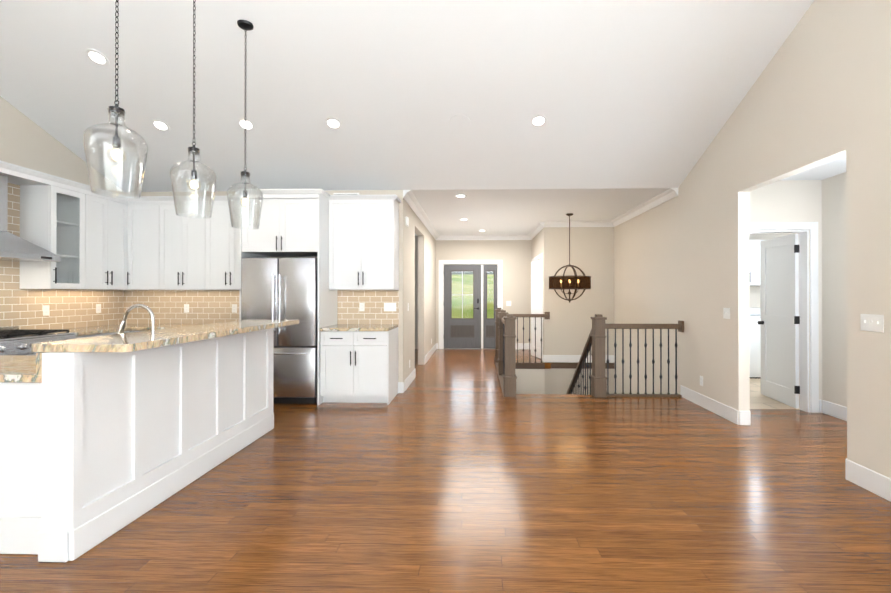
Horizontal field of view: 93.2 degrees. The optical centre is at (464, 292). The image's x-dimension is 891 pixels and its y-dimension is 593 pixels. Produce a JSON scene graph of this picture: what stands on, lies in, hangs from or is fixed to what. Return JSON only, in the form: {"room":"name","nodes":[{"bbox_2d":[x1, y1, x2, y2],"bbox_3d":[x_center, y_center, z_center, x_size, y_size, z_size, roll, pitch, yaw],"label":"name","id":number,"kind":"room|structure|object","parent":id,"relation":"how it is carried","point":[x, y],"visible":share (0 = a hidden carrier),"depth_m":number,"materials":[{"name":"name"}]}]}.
{"room":"kitchen","nodes":[
{"label":"kitchen","id":0,"kind":"room"},
{"bbox_2d":[0,96,123,289],"bbox_3d":[-4.845,-0.923,1.459,0.120,4.502,8.840,0,0,2],"label":"wall","id":1,"kind":"structure","parent":0,"point":[26,141],"depth_m":4.61,"materials":[{"name":"paint"}]},
{"bbox_2d":[0,174,60,261],"bbox_3d":[-4.457,-0.728,3.933,0.492,0.808,0.900,0,0,2],"label":"range hood","id":2,"kind":"object","parent":1,"relation":"attached to","point":[14,248],"visible":1,"depth_m":4.06,"materials":[{"name":"silver metal"}]},
{"bbox_2d":[0,183,123,328],"bbox_3d":[-4.705,-0.347,4.004,0.008,1.568,3.500,0,0,2],"label":"tile backsplash","id":3,"kind":"structure","parent":1,"relation":"attached to","point":[68,308],"depth_m":4.69,"materials":[{"name":"beige tile"}]},
{"bbox_2d":[43,305,48,315],"bbox_3d":[-4.677,0.199,4.702,0.008,0.115,0.070,0,0,2],"label":"outlet","id":4,"kind":"object","parent":3,"relation":"attached to","point":[45,310],"visible":1,"depth_m":4.70,"materials":[{"name":"white plastic"}]},
{"bbox_2d":[96,304,100,312],"bbox_3d":[-4.658,0.201,5.352,0.008,0.115,0.070,0,0,2],"label":"outlet","id":5,"kind":"object","parent":3,"relation":"attached to","point":[98,308],"visible":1,"depth_m":5.35,"materials":[{"name":"white plastic"}]},
{"bbox_2d":[48,184,103,289],"bbox_3d":[-4.510,-0.622,4.967,0.339,1.165,0.418,0,0,2],"label":"upper cabinet","id":6,"kind":"object","parent":1,"relation":"attached to","point":[75,213],"depth_m":4.80,"materials":[{"name":"white wood"}]},
{"bbox_2d":[104,192,127,289],"bbox_3d":[-4.474,-0.621,5.240,0.394,1.165,0.375,0,0,2],"label":"upper cabinet","id":7,"kind":"object","parent":1,"relation":"attached to","point":[115,208],"depth_m":5.23,"materials":[{"name":"white wood"}]},
{"bbox_2d":[36,332,259,375],"bbox_3d":[-2.090,0.359,3.134,0.029,0.108,2.080,0,0,2],"label":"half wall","id":8,"kind":"structure","parent":0,"relation":"attached to","point":[45,361],"depth_m":2.18,"materials":[{"name":"white wood"}]},
{"bbox_2d":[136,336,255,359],"bbox_3d":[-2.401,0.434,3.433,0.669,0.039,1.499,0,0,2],"label":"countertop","id":9,"kind":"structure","parent":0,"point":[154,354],"depth_m":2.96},
{"bbox_2d":[124,190,404,381],"bbox_3d":[-2.742,-0.037,5.756,3.830,2.760,0.120,0,0,2],"label":"wall","id":10,"kind":"structure","parent":0,"point":[399,193],"depth_m":5.65,"materials":[{"name":"paint"}]},
{"bbox_2d":[128,196,163,289],"bbox_3d":[-4.097,-0.620,5.535,0.493,1.165,0.401,0,0,2],"label":"upper cabinet","id":11,"kind":"object","parent":10,"relation":"attached to","point":[145,213],"depth_m":5.40,"materials":[{"name":"white wood"}]},
{"bbox_2d":[124,290,238,323],"bbox_3d":[-3.655,0.203,5.718,1.947,0.479,0.008,0,0,2],"label":"tile backsplash","id":12,"kind":"structure","parent":10,"relation":"attached to","point":[167,306],"depth_m":5.72,"materials":[{"name":"beige tile"}]},
{"bbox_2d":[184,304,188,312],"bbox_3d":[-3.779,0.213,5.713,0.070,0.115,0.008,0,0,2],"label":"outlet","id":13,"kind":"object","parent":12,"relation":"attached to","point":[186,308],"visible":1,"depth_m":5.71,"materials":[{"name":"white plastic"}]},
{"bbox_2d":[232,304,236,312],"bbox_3d":[-3.119,0.213,5.694,0.070,0.115,0.008,0,0,2],"label":"outlet","id":14,"kind":"object","parent":12,"relation":"attached to","point":[234,308],"visible":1,"depth_m":5.69,"materials":[{"name":"white plastic"}]},
{"bbox_2d":[164,196,211,289],"bbox_3d":[-3.613,-0.620,5.552,0.724,1.165,0.339,0,0,2],"label":"upper cabinet","id":15,"kind":"object","parent":10,"relation":"attached to","point":[187,240],"depth_m":5.38,"materials":[{"name":"white wood"}]},
{"bbox_2d":[212,196,267,291],"bbox_3d":[-3.031,-0.620,5.534,0.690,1.165,0.339,0,0,2],"label":"upper cabinet","id":16,"kind":"object","parent":10,"relation":"attached to","point":[226,254],"depth_m":5.37,"materials":[{"name":"white wood"}]},
{"bbox_2d":[240,192,327,255],"bbox_3d":[-2.206,-0.846,5.361,0.923,0.715,0.639,0,0,2],"label":"upper cabinet","id":17,"kind":"object","parent":10,"relation":"attached to","point":[291,223],"depth_m":5.05,"materials":[{"name":"white wood"}]},
{"bbox_2d":[333,193,358,194],"bbox_3d":[-1.595,-1.298,5.661,0.350,0.090,0.009,0,0,2],"label":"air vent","id":18,"kind":"object","parent":10,"relation":"in","point":[345,193],"visible":0.31,"depth_m":5.66,"materials":[{"name":"white metal"}]},
{"bbox_2d":[328,196,399,291],"bbox_3d":[-1.304,-0.621,5.483,0.828,1.165,0.339,0,0,2],"label":"upper cabinet","id":19,"kind":"object","parent":10,"relation":"attached to","point":[363,231],"depth_m":5.32,"materials":[{"name":"white wood"}]},
{"bbox_2d":[337,290,398,325],"bbox_3d":[-1.299,0.203,5.648,0.828,0.479,0.008,0,0,2],"label":"tile backsplash","id":20,"kind":"structure","parent":10,"relation":"attached to","point":[348,301],"depth_m":5.64,"materials":[{"name":"beige tile"}]},
{"bbox_2d":[359,303,364,310],"bbox_3d":[-1.380,0.193,5.643,0.070,0.115,0.008,0,0,2],"label":"outlet","id":21,"kind":"object","parent":20,"relation":"attached to","point":[361,306],"visible":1,"depth_m":5.64,"materials":[{"name":"white plastic"}]},
{"bbox_2d":[384,303,395,310],"bbox_3d":[-1.000,0.192,5.627,0.165,0.115,0.016,0,0,2],"label":"light switch","id":22,"kind":"object","parent":20,"relation":"attached to","point":[389,306],"visible":1,"depth_m":5.63,"materials":[{"name":"white plastic"}]},
{"bbox_2d":[0,0,813,235],"bbox_3d":[-0.990,-2.405,3.602,7.700,2.042,13.340,0,0,2],"label":"ceiling","id":23,"kind":"structure","parent":0,"point":[634,93],"depth_m":4.14,"materials":[{"name":"paint"}]},
{"bbox_2d":[85,49,108,65],"bbox_3d":[-3.354,-2.143,3.840,0.176,0.070,0.163,0,0,2],"label":"recessed light","id":24,"kind":"object","parent":23,"relation":"in","point":[97,57],"visible":1,"depth_m":3.84,"materials":[{"name":"white plastic"}]},
{"bbox_2d":[83,0,147,198],"bbox_3d":[-1.880,-1.649,2.275,0.272,2.239,0.272,0,0,2],"label":"pendant light","id":25,"kind":"object","parent":23,"relation":"hanging from","point":[116,111],"visible":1,"depth_m":2.27,"materials":[{"name":"clear glass"}]},
{"bbox_2d":[151,120,169,131],"bbox_3d":[-3.332,-1.828,4.609,0.176,0.070,0.163,0,0,2],"label":"recessed light","id":26,"kind":"object","parent":23,"relation":"in","point":[161,125],"visible":1,"depth_m":4.61,"materials":[{"name":"white plastic"}]},
{"bbox_2d":[170,0,216,218],"bbox_3d":[-1.862,-1.521,2.894,0.272,1.988,0.272,0,0,2],"label":"pendant light","id":27,"kind":"object","parent":23,"relation":"hanging from","point":[194,151],"visible":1,"depth_m":2.89,"materials":[{"name":"clear glass"}]},
{"bbox_2d":[227,20,262,229],"bbox_3d":[-1.843,-1.399,3.533,0.272,1.709,0.272,0,0,2],"label":"pendant light","id":28,"kind":"object","parent":23,"relation":"hanging from","point":[246,25],"visible":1,"depth_m":3.52,"materials":[{"name":"clear glass"}]},
{"bbox_2d":[237,118,254,130],"bbox_3d":[-2.382,-1.828,4.581,0.176,0.070,0.163,0,0,2],"label":"recessed light","id":29,"kind":"object","parent":23,"relation":"in","point":[249,125],"visible":0.94,"depth_m":4.58,"materials":[{"name":"white plastic"}]},
{"bbox_2d":[325,117,341,129],"bbox_3d":[-1.422,-1.828,4.552,0.176,0.070,0.163,0,0,2],"label":"recessed light","id":30,"kind":"object","parent":23,"relation":"in","point":[333,123],"visible":1,"depth_m":4.55,"materials":[{"name":"white plastic"}]},
{"bbox_2d":[455,194,466,197],"bbox_3d":[-0.059,-1.373,5.981,0.176,0.006,0.176,0,0,2],"label":"recessed light","id":31,"kind":"object","parent":23,"relation":"in","point":[460,196],"visible":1,"depth_m":6.00,"materials":[{"name":"white plastic"}]},
{"bbox_2d":[530,115,546,126],"bbox_3d":[0.787,-1.829,4.487,0.176,0.070,0.163,0,0,2],"label":"recessed light","id":32,"kind":"object","parent":23,"relation":"in","point":[538,121],"visible":1,"depth_m":4.49,"materials":[{"name":"white plastic"}]},
{"bbox_2d":[549,213,590,302],"bbox_3d":[1.826,-0.597,7.333,0.722,1.549,0.722,0,0,2],"label":"orb chandelier","id":33,"kind":"object","parent":23,"relation":"hanging from","point":[574,281],"visible":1,"depth_m":7.09,"materials":[{"name":"brown metal"}]},
{"bbox_2d":[404,201,435,379],"bbox_3d":[-0.821,-0.029,7.950,0.120,2.760,4.380,0,0,2],"label":"wall","id":34,"kind":"structure","parent":0,"point":[426,287],"depth_m":7.91,"materials":[{"name":"paint"}]},
{"bbox_2d":[404,368,415,390],"bbox_3d":[-0.804,1.272,6.224,0.016,0.145,0.940,0,0,2],"label":"baseboard","id":35,"kind":"structure","parent":34,"relation":"attached to","point":[411,377],"depth_m":6.09,"materials":[{"name":"white wood"}]},
{"bbox_2d":[403,190,439,239],"bbox_3d":[-0.713,-1.320,7.891,0.100,0.100,4.500,0,0,2],"label":"crown molding","id":36,"kind":"structure","parent":34,"relation":"attached to","point":[420,213],"depth_m":6.90,"materials":[{"name":"white wood"}]},
{"bbox_2d":[424,343,437,364],"bbox_3d":[-0.710,1.282,9.018,0.040,0.145,2.230,0,0,2],"label":"baseboard","id":37,"kind":"structure","parent":34,"relation":"attached to","point":[429,354],"depth_m":8.82,"materials":[{"name":"white wood"}]},
{"bbox_2d":[0,349,890,592],"bbox_3d":[-0.381,1.393,3.570,8.920,0.115,13.340,0,0,2],"label":"floor","id":38,"kind":"structure","parent":0,"point":[451,471],"depth_m":2.61,"materials":[{"name":"brown wood"}]},
{"bbox_2d":[0,326,75,354],"bbox_3d":[-4.344,0.839,3.930,0.711,0.986,0.908,0,0,2],"label":"range","id":39,"kind":"object","parent":38,"relation":"on","point":[15,340],"visible":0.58,"depth_m":3.96,"materials":[{"name":"silver metal"}]},
{"bbox_2d":[12,328,131,355],"bbox_3d":[-4.350,0.899,4.762,0.670,0.877,0.752,0,0,2],"label":"base cabinet","id":40,"kind":"object","parent":38,"relation":"on","point":[129,329],"depth_m":4.62,"materials":[{"name":"white wood"}]},
{"bbox_2d":[57,328,127,335],"bbox_3d":[-4.363,0.439,4.745,0.630,0.039,0.713,0,0,2],"label":"countertop","id":41,"kind":"structure","parent":40,"relation":"on","point":[77,331],"depth_m":4.79,"materials":[{"name":"beige stone"}]},
{"bbox_2d":[0,360,147,555],"bbox_3d":[-2.410,0.891,2.458,0.629,0.877,0.585,0,0,2],"label":"base cabinet","id":42,"kind":"object","parent":38,"relation":"on","point":[106,431],"depth_m":2.15,"materials":[{"name":"white wood"}]},
{"bbox_2d":[0,356,135,383],"bbox_3d":[-3.420,0.431,2.457,2.649,0.039,0.650,0,0,2],"label":"countertop","id":43,"kind":"structure","parent":42,"relation":"on","point":[13,369],"depth_m":2.20,"materials":[{"name":"beige stone"}]},
{"bbox_2d":[31,320,298,351],"bbox_3d":[-1.924,0.283,3.154,0.520,0.039,2.070,0,0,2],"label":"countertop","id":44,"kind":"structure","parent":42,"relation":"on","point":[159,337],"depth_m":2.51,"materials":[{"name":"beige stone"}]},
{"bbox_2d":[116,304,154,333],"bbox_3d":[-2.374,0.247,3.025,0.298,0.331,0.093,0,0,2],"label":"faucet","id":45,"kind":"object","parent":44,"relation":"on","point":[121,327],"visible":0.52,"depth_m":3.03,"materials":[{"name":"silver metal"}]},
{"bbox_2d":[148,344,223,495],"bbox_3d":[-2.387,0.893,3.111,0.619,0.877,0.902,0,0,2],"label":"base cabinet","id":46,"kind":"object","parent":38,"relation":"on","point":[186,389],"depth_m":2.87,"materials":[{"name":"white wood"}]},
{"bbox_2d":[224,336,259,447],"bbox_3d":[-2.366,0.895,3.793,0.619,0.877,0.711,0,0,2],"label":"base cabinet","id":47,"kind":"object","parent":38,"relation":"on","point":[242,358],"depth_m":3.59,"materials":[{"name":"white wood"}]},
{"bbox_2d":[260,328,267,395],"bbox_3d":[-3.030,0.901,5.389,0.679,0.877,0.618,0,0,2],"label":"base cabinet","id":48,"kind":"object","parent":38,"relation":"on","point":[263,335],"depth_m":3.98,"materials":[{"name":"white wood"}]},
{"bbox_2d":[92,324,187,327],"bbox_3d":[-3.675,0.441,5.397,1.967,0.039,0.631,0,0,2],"label":"countertop","id":49,"kind":"structure","parent":48,"relation":"on","point":[115,325],"depth_m":5.24,"materials":[{"name":"beige stone"}]},
{"bbox_2d":[241,257,316,403],"bbox_3d":[-2.209,0.452,5.288,0.900,1.738,0.721,0,0,2],"label":"refrigerator","id":50,"kind":"object","parent":38,"relation":"on","point":[278,288],"visible":0.62,"depth_m":4.99,"materials":[{"name":"silver metal"}]},
{"bbox_2d":[320,328,397,404],"bbox_3d":[-1.311,0.901,5.339,0.821,0.877,0.618,0,0,2],"label":"base cabinet","id":51,"kind":"object","parent":38,"relation":"on","point":[356,367],"depth_m":5.04,"materials":[{"name":"white wood"}]},
{"bbox_2d":[320,324,397,331],"bbox_3d":[-1.314,0.441,5.327,0.826,0.039,0.631,0,0,2],"label":"countertop","id":52,"kind":"structure","parent":51,"relation":"on","point":[331,327],"depth_m":5.08,"materials":[{"name":"beige stone"}]},
{"bbox_2d":[495,308,683,397],"bbox_3d":[1.691,1.792,6.789,2.306,3.011,2.835,0,0,2],"label":"stair railing","id":53,"kind":"object","parent":38,"relation":"on","point":[505,351],"visible":0.81,"depth_m":5.43,"materials":[{"name":"brown wood"}]},
{"bbox_2d":[415,236,530,348],"bbox_3d":[-1.215,-0.021,10.213,5.860,2.760,0.120,0,0,2],"label":"wall","id":54,"kind":"structure","parent":0,"point":[514,256],"depth_m":10.09,"materials":[{"name":"paint"}]},
{"bbox_2d":[444,265,480,347],"bbox_3d":[-0.064,0.334,10.149,0.908,2.016,0.105,0,0,2],"label":"front door","id":55,"kind":"structure","parent":54,"relation":"in","point":[462,332],"depth_m":10.15,"materials":[{"name":"grey wood"}]},
{"bbox_2d":[439,260,502,348],"bbox_3d":[0.140,0.287,10.178,1.540,2.147,0.168,0,0,2],"label":"door frame","id":56,"kind":"structure","parent":54,"relation":"attached to","point":[498,263],"depth_m":10.11,"materials":[{"name":"white wood"}]},
{"bbox_2d":[440,235,526,239],"bbox_3d":[0.506,-1.312,10.056,2.170,0.100,0.100,0,0,2],"label":"crown molding","id":57,"kind":"structure","parent":54,"relation":"attached to","point":[463,237],"depth_m":10.06,"materials":[{"name":"white wood"}]},
{"bbox_2d":[483,265,496,347],"bbox_3d":[0.616,0.335,10.155,0.336,2.016,0.053,0,0,2],"label":"sidelight","id":58,"kind":"object","parent":54,"relation":"attached to","point":[489,332],"visible":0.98,"depth_m":10.13,"materials":[{"name":"grey wood"}]},
{"bbox_2d":[515,343,530,349],"bbox_3d":[1.257,1.286,10.065,0.670,0.145,0.020,0,0,2],"label":"baseboard","id":59,"kind":"structure","parent":54,"relation":"attached to","point":[520,345],"depth_m":10.06,"materials":[{"name":"white wood"}]},
{"bbox_2d":[515,369,544,393],"bbox_3d":[1.140,3.009,8.132,0.790,3.085,0.078,0,0,2],"label":"wall","id":60,"kind":"structure","parent":0,"point":[530,381],"depth_m":8.08,"materials":[{"name":"paint"}]},
{"bbox_2d":[531,229,542,261],"bbox_3d":[1.626,-0.025,9.178,0.120,2.760,1.780,0,0,2],"label":"wall","id":61,"kind":"structure","parent":0,"point":[537,245],"depth_m":9.04,"materials":[{"name":"paint"}]},
{"bbox_2d":[531,260,540,358],"bbox_3d":[1.528,0.340,9.103,0.201,2.010,1.384,0,0,2],"label":"closet door","id":62,"kind":"structure","parent":61,"relation":"in","point":[535,287],"depth_m":8.80,"materials":[{"name":"white wood"}]},
{"bbox_2d":[527,222,544,239],"bbox_3d":[1.511,-1.316,9.016,0.100,0.100,1.880,0,0,2],"label":"crown molding","id":63,"kind":"structure","parent":61,"relation":"attached to","point":[540,225],"depth_m":8.93,"materials":[{"name":"white wood"}]},
{"bbox_2d":[532,253,542,353],"bbox_3d":[1.614,0.285,9.097,0.137,2.140,1.600,0,0,2],"label":"door frame","id":64,"kind":"structure","parent":61,"relation":"attached to","point":[539,256],"depth_m":8.36,"materials":[{"name":"white"}]},
{"bbox_2d":[515,362,614,368],"bbox_3d":[1.773,1.405,6.857,2.150,0.114,2.599,0,0,2],"label":"floor","id":65,"kind":"structure","parent":0,"point":[553,365],"depth_m":8.11,"materials":[{"name":"brown wood"}]},
{"bbox_2d":[543,227,613,394],"bbox_3d":[2.213,1.572,8.205,1.350,5.960,0.120,0,0,2],"label":"wall","id":66,"kind":"structure","parent":0,"point":[567,326],"depth_m":8.15,"materials":[{"name":"paint"}]},
{"bbox_2d":[545,221,609,226],"bbox_3d":[2.169,-1.319,8.106,1.230,0.100,0.100,0,0,2],"label":"crown molding","id":67,"kind":"structure","parent":66,"relation":"attached to","point":[547,223],"depth_m":8.12,"materials":[{"name":"white wood"}]},
{"bbox_2d":[542,354,613,362],"bbox_3d":[2.203,1.279,8.148,1.366,0.145,0.036,0,0,2],"label":"baseboard","id":68,"kind":"structure","parent":66,"relation":"attached to","point":[545,358],"depth_m":8.14,"materials":[{"name":"white wood"}]},
{"bbox_2d":[614,0,890,477],"bbox_3d":[2.775,0.681,2.529,0.110,7.702,11.440,0,0,2],"label":"wall","id":69,"kind":"structure","parent":0,"point":[818,93],"depth_m":3.77,"materials":[{"name":"paint"}]},
{"bbox_2d":[610,188,677,226],"bbox_3d":[2.797,-1.323,6.837,0.100,0.100,2.600,0,0,2],"label":"crown molding","id":70,"kind":"structure","parent":69,"relation":"attached to","point":[670,193],"depth_m":6.45,"materials":[{"name":"white wood"}]},
{"bbox_2d":[680,385,740,424],"bbox_3d":[2.780,1.267,4.845,0.016,0.145,1.206,0,0,2],"label":"baseboard","id":71,"kind":"structure","parent":69,"relation":"attached to","point":[731,414],"depth_m":4.72,"materials":[{"name":"white wood"}]},
{"bbox_2d":[723,308,729,318],"bbox_3d":[2.769,0.218,4.457,0.016,0.115,0.115,0,0,2],"label":"switch plate","id":72,"kind":"object","parent":69,"relation":"attached to","point":[726,313],"visible":1,"depth_m":4.46,"materials":[{"name":"white plastic"}]},
{"bbox_2d":[741,411,750,424],"bbox_3d":[2.898,1.266,4.486,0.060,0.145,0.496,0,0,2],"label":"baseboard","id":73,"kind":"structure","parent":69,"relation":"attached to","point":[745,415],"depth_m":4.24,"materials":[{"name":"white wood"}]},
{"bbox_2d":[845,458,890,501],"bbox_3d":[2.635,1.250,-0.007,0.020,0.145,6.066,0,0,2],"label":"baseboard","id":74,"kind":"structure","parent":69,"relation":"attached to","point":[874,482],"depth_m":2.83,"materials":[{"name":"white"}]},
{"bbox_2d":[860,314,883,332],"bbox_3d":[2.720,0.203,2.817,0.016,0.115,0.165,0,0,2],"label":"switch plate","id":75,"kind":"object","parent":69,"relation":"attached to","point":[872,322],"visible":1,"depth_m":2.81,"materials":[{"name":"white plastic"}]},
{"bbox_2d":[749,233,798,307],"bbox_3d":[4.433,0.038,7.344,2.920,2.620,0.120,0,0,2],"label":"wall","id":76,"kind":"structure","parent":0,"point":[754,296],"depth_m":7.26,"materials":[{"name":"paint"}]},
{"bbox_2d":[749,240,763,285],"bbox_3d":[4.666,-0.497,7.096,0.840,0.750,0.363,0,0,2],"label":"laundry cabinet","id":77,"kind":"object","parent":76,"relation":"attached to","point":[754,262],"visible":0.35,"depth_m":6.95,"materials":[{"name":"white wood"}]},
{"bbox_2d":[750,378,799,408],"bbox_3d":[4.336,1.401,6.107,2.800,0.117,2.590,0,0,2],"label":"floor","id":78,"kind":"structure","parent":0,"point":[758,400],"depth_m":5.22,"materials":[{"name":"beige tile"}]},
{"bbox_2d":[749,308,760,377],"bbox_3d":[4.720,0.799,6.913,0.680,1.085,0.680,0,0,2],"label":"washer","id":79,"kind":"object","parent":78,"relation":"on","point":[755,352],"visible":0.1,"depth_m":6.58,"materials":[{"name":"white"}]},
{"bbox_2d":[749,180,820,411],"bbox_3d":[3.437,0.029,4.783,1.080,2.620,0.120,0,0,2],"label":"wall","id":80,"kind":"structure","parent":0,"point":[781,200],"depth_m":4.72,"materials":[{"name":"paint"}]},
{"bbox_2d":[757,234,799,407],"bbox_3d":[3.888,0.326,5.184,0.170,2.010,0.726,0,0,2],"label":"laundry door","id":81,"kind":"structure","parent":80,"relation":"in","point":[779,322],"depth_m":5.13,"materials":[{"name":"white wood"}]},
{"bbox_2d":[749,222,818,412],"bbox_3d":[3.476,0.274,4.771,0.940,2.130,0.137,0,0,2],"label":"door frame","id":82,"kind":"structure","parent":80,"relation":"attached to","point":[802,229],"depth_m":4.71,"materials":[{"name":"white wood"}]},
{"bbox_2d":[782,155,845,179],"bbox_3d":[4.340,-1.313,4.190,2.920,0.100,6.440,0,0,2],"label":"ceiling","id":83,"kind":"structure","parent":0,"point":[837,166],"depth_m":4.38,"materials":[{"name":"paint"}]},
{"bbox_2d":[821,172,846,406],"bbox_3d":[3.991,0.023,2.900,0.140,2.620,3.850,0,0,2],"label":"wall","id":84,"kind":"structure","parent":0,"point":[822,203],"depth_m":4.54,"materials":[{"name":"paint"}]},
{"bbox_2d":[819,400,846,420],"bbox_3d":[3.921,1.260,2.898,0.040,0.145,3.610,0,0,2],"label":"baseboard","id":85,"kind":"structure","parent":84,"relation":"attached to","point":[829,408],"depth_m":4.54,"materials":[{"name":"white wood"}]},
{"label":"outside","id":86,"kind":"structure","parent":0,"visible":0},
{"bbox_2d":[452,275,493,317],"bbox_3d":[0.715,-0.224,29.105,80.000,3.800,37.400,0,0,2],"label":"lawn","id":87,"kind":"structure","parent":86,"point":[466,294],"depth_m":26.53,"materials":[{"name":"green plant"}]},
{"bbox_2d":[452,271,493,274],"bbox_3d":[1.460,-17.985,54.357,120.000,41.000,11.000,0,0,2],"label":"sky","id":88,"kind":"structure","parent":86,"point":[469,273],"depth_m":48.84,"materials":[{"name":"white"}]}
]}

